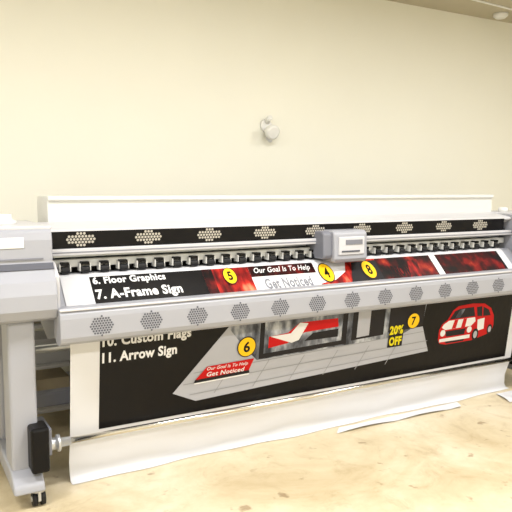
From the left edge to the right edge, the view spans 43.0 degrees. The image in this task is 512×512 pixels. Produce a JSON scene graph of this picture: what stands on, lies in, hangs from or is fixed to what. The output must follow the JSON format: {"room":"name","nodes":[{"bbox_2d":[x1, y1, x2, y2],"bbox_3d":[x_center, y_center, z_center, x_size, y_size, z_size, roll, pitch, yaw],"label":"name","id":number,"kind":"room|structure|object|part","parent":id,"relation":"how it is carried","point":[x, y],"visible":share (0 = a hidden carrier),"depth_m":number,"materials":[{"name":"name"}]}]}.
{"room":"print shop","nodes":[
{"label":"print shop","id":0,"kind":"room"},
{"bbox_2d":[0,0,511,371],"bbox_3d":[-0.120,-0.623,5.286,11.200,3.390,0.100,-3,7,-29],"label":"wall","id":1,"kind":"structure","parent":0,"point":[98,97],"depth_m":5.19,"materials":[{"name":"paint"}]},
{"bbox_2d":[260,115,279,141],"bbox_3d":[0.115,-1.026,5.236,0.120,0.218,0.148,-3,7,-29],"label":"wall lamp","id":2,"kind":"object","parent":1,"relation":"attached to","point":[271,131],"visible":1,"depth_m":5.21,"materials":[{"name":"white plastic"}]},
{"bbox_3d":[0.084,-1.060,5.289,0.110,0.110,0.020,-3,7,-29],"label":"plate","id":3,"kind":"part","parent":2,"relation":"part of","materials":[{"name":"white plastic"}]},
{"bbox_2d":[265,115,271,123],"bbox_3d":[0.102,-1.103,5.253,0.048,0.067,0.079,-3,7,-29],"label":"socket","id":4,"kind":"object","parent":2,"relation":"attached to","point":[268,119],"depth_m":5.23,"materials":[{"name":"white plastic"}]},
{"bbox_2d":[0,368,511,511],"bbox_3d":[1.654,1.328,2.304,11.000,0.100,7.150,-3,7,-29],"label":"floor","id":5,"kind":"structure","parent":0,"point":[458,459],"depth_m":3.47,"materials":[{"name":"concrete"}]},
{"bbox_2d":[34,321,69,413],"bbox_3d":[-1.250,0.655,4.316,0.680,0.840,0.440,-3,7,-29],"label":"storage shelf","id":6,"kind":"object","parent":5,"relation":"on","point":[50,374],"visible":0.07,"depth_m":4.11,"materials":[{"name":"grey metal"}]},
{"bbox_3d":[-1.250,0.406,4.291,0.680,0.020,0.440,-3,7,-29],"label":"shelf","id":7,"kind":"part","parent":6,"relation":"part of","materials":[{"name":"grey metal"}]},
{"bbox_3d":[-1.250,0.664,4.317,0.680,0.020,0.440,-3,7,-29],"label":"shelf","id":8,"kind":"part","parent":6,"relation":"part of","materials":[{"name":"grey metal"}]},
{"bbox_3d":[-1.250,0.943,4.345,0.680,0.020,0.440,-3,7,-29],"label":"shelf","id":9,"kind":"part","parent":6,"relation":"part of","materials":[{"name":"grey metal"}]},
{"bbox_2d":[0,194,511,505],"bbox_3d":[0.396,0.337,4.304,5.058,1.472,0.930,-3,7,-29],"label":"printer","id":10,"kind":"object","parent":5,"relation":"on","point":[71,234],"visible":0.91,"depth_m":3.65,"materials":[{"name":"white plastic"}]},
{"bbox_3d":[-1.363,0.656,3.549,0.099,0.790,0.140,-3,7,-29],"label":"leg","id":11,"kind":"part","parent":10,"relation":"part of","materials":[{"name":"metal"}]},
{"bbox_3d":[-1.152,0.693,3.176,0.124,0.790,0.200,-3,7,-29],"label":"leg","id":12,"kind":"part","parent":10,"relation":"part of","materials":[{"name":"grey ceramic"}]},
{"bbox_3d":[-1.476,-0.146,3.209,0.773,0.018,0.660,-3,7,-29],"label":"cabinet lid","id":13,"kind":"part","parent":10,"relation":"part of","materials":[{"name":"white plastic"}]},
{"bbox_3d":[-1.044,0.915,3.115,0.085,0.220,0.130,-3,7,-29],"label":"takeup motor","id":14,"kind":"part","parent":10,"relation":"part of","materials":[{"name":"black plastic"}]},
{"bbox_3d":[-0.997,0.155,3.181,0.020,0.260,0.250,-3,7,-29],"label":"hinge plate","id":15,"kind":"part","parent":10,"relation":"part of","materials":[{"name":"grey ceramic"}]},
{"bbox_2d":[37,194,493,221],"bbox_3d":[0.313,-0.180,4.458,3.435,0.473,0.298,-3,7,-29],"label":"hood","id":16,"kind":"object","parent":10,"relation":"attached to","point":[150,207],"depth_m":4.07,"materials":[{"name":"white"}]},
{"bbox_3d":[0.381,-0.084,4.263,3.475,0.030,0.040,-3,7,-29],"label":"carriage rail","id":17,"kind":"part","parent":10,"relation":"part of","materials":[{"name":"silver metal"}]},
{"bbox_3d":[0.436,-0.100,4.163,3.475,0.035,0.045,-3,7,-29],"label":"rail","id":18,"kind":"part","parent":10,"relation":"part of","materials":[{"name":"metal"}]},
{"bbox_2d":[59,247,511,484],"bbox_3d":[0.455,0.555,4.170,3.310,1.062,0.304,-3,7,-29],"label":"banner","id":19,"kind":"object","parent":10,"relation":"hanging from","point":[127,382],"visible":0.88,"depth_m":3.87,"materials":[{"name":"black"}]},
{"bbox_2d":[202,267,256,293],"bbox_3d":[-0.143,0.162,3.742,0.300,0.169,0.165,-3,7,-29],"label":"photo","id":20,"kind":"object","parent":19,"relation":"attached to","point":[215,280],"depth_m":3.76},
{"bbox_3d":[0.189,0.144,3.928,0.460,0.168,0.164,-3,7,-29],"label":"white panel","id":21,"kind":"part","parent":19,"relation":"part of","materials":[{"name":"white plastic"}]},
{"bbox_3d":[0.722,0.415,4.149,0.260,0.230,0.030,-3,7,-29],"label":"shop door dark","id":22,"kind":"part","parent":19,"relation":"part of","materials":[{"name":"black"}]},
{"bbox_2d":[374,255,439,278],"bbox_3d":[1.043,0.097,4.405,0.500,0.168,0.164,-3,7,-29],"label":"photo","id":23,"kind":"object","parent":19,"relation":"attached to","point":[388,266],"depth_m":4.42},
{"bbox_2d":[434,251,505,273],"bbox_3d":[1.569,0.067,4.698,0.615,0.168,0.164,-3,7,-29],"label":"photo","id":24,"kind":"object","parent":19,"relation":"attached to","point":[449,262],"depth_m":4.71},
{"bbox_3d":[1.618,0.492,4.683,0.075,0.092,0.012,-3,7,-29],"label":"car door panel","id":25,"kind":"part","parent":19,"relation":"part of","materials":[{"name":"white plastic"}]},
{"bbox_3d":[0.528,0.850,4.099,3.490,0.030,0.030,-3,7,-29],"label":"takeup rod","id":26,"kind":"part","parent":10,"relation":"part of","materials":[{"name":"silver metal"}]},
{"bbox_3d":[0.604,-0.066,4.108,0.200,0.115,0.014,-3,7,-29],"label":"carriage panel","id":27,"kind":"part","parent":10,"relation":"part of","materials":[{"name":"white plastic"}]},
{"bbox_3d":[2.250,-0.354,5.290,0.798,0.018,0.660,-3,7,-29],"label":"cabinet lid","id":28,"kind":"part","parent":10,"relation":"part of","materials":[{"name":"white plastic"}]},
{"bbox_2d":[337,402,460,432],"bbox_3d":[0.974,1.066,4.329,1.110,0.012,0.095,-3,7,-29],"label":"vinyl offcut","id":29,"kind":"object","parent":5,"relation":"on","point":[455,404],"visible":1,"depth_m":4.32,"materials":[{"name":"white plastic"}]},
{"bbox_2d":[497,390,511,401],"bbox_3d":[1.973,1.012,4.812,0.470,0.025,0.205,-3,7,-29],"label":"vinyl offcut","id":30,"kind":"object","parent":5,"relation":"on","point":[508,395],"visible":1,"depth_m":4.76,"materials":[{"name":"white plastic"}]},
{"bbox_2d":[387,0,511,22],"bbox_3d":[1.654,-1.946,1.977,11.000,0.100,7.150,-3,7,-29],"label":"ceiling","id":31,"kind":"structure","parent":0,"point":[465,7],"depth_m":5.98,"materials":[{"name":"paint"}]},
{"bbox_2d":[473,0,511,9],"bbox_3d":[2.687,-2.314,6.251,2.207,0.018,0.018,-4,7,-34],"label":"trim","id":32,"kind":"structure","parent":31,"relation":"attached to","point":[480,1],"depth_m":5.88,"materials":[{"name":"white paint"}]},
{"bbox_2d":[493,12,507,19],"bbox_3d":[2.340,-2.296,6.218,0.140,0.045,0.140,-3,7,-29],"label":"smoke detector","id":33,"kind":"object","parent":31,"relation":"attached to","point":[498,15],"visible":1,"depth_m":6.17,"materials":[{"name":"white plastic"}]}
]}

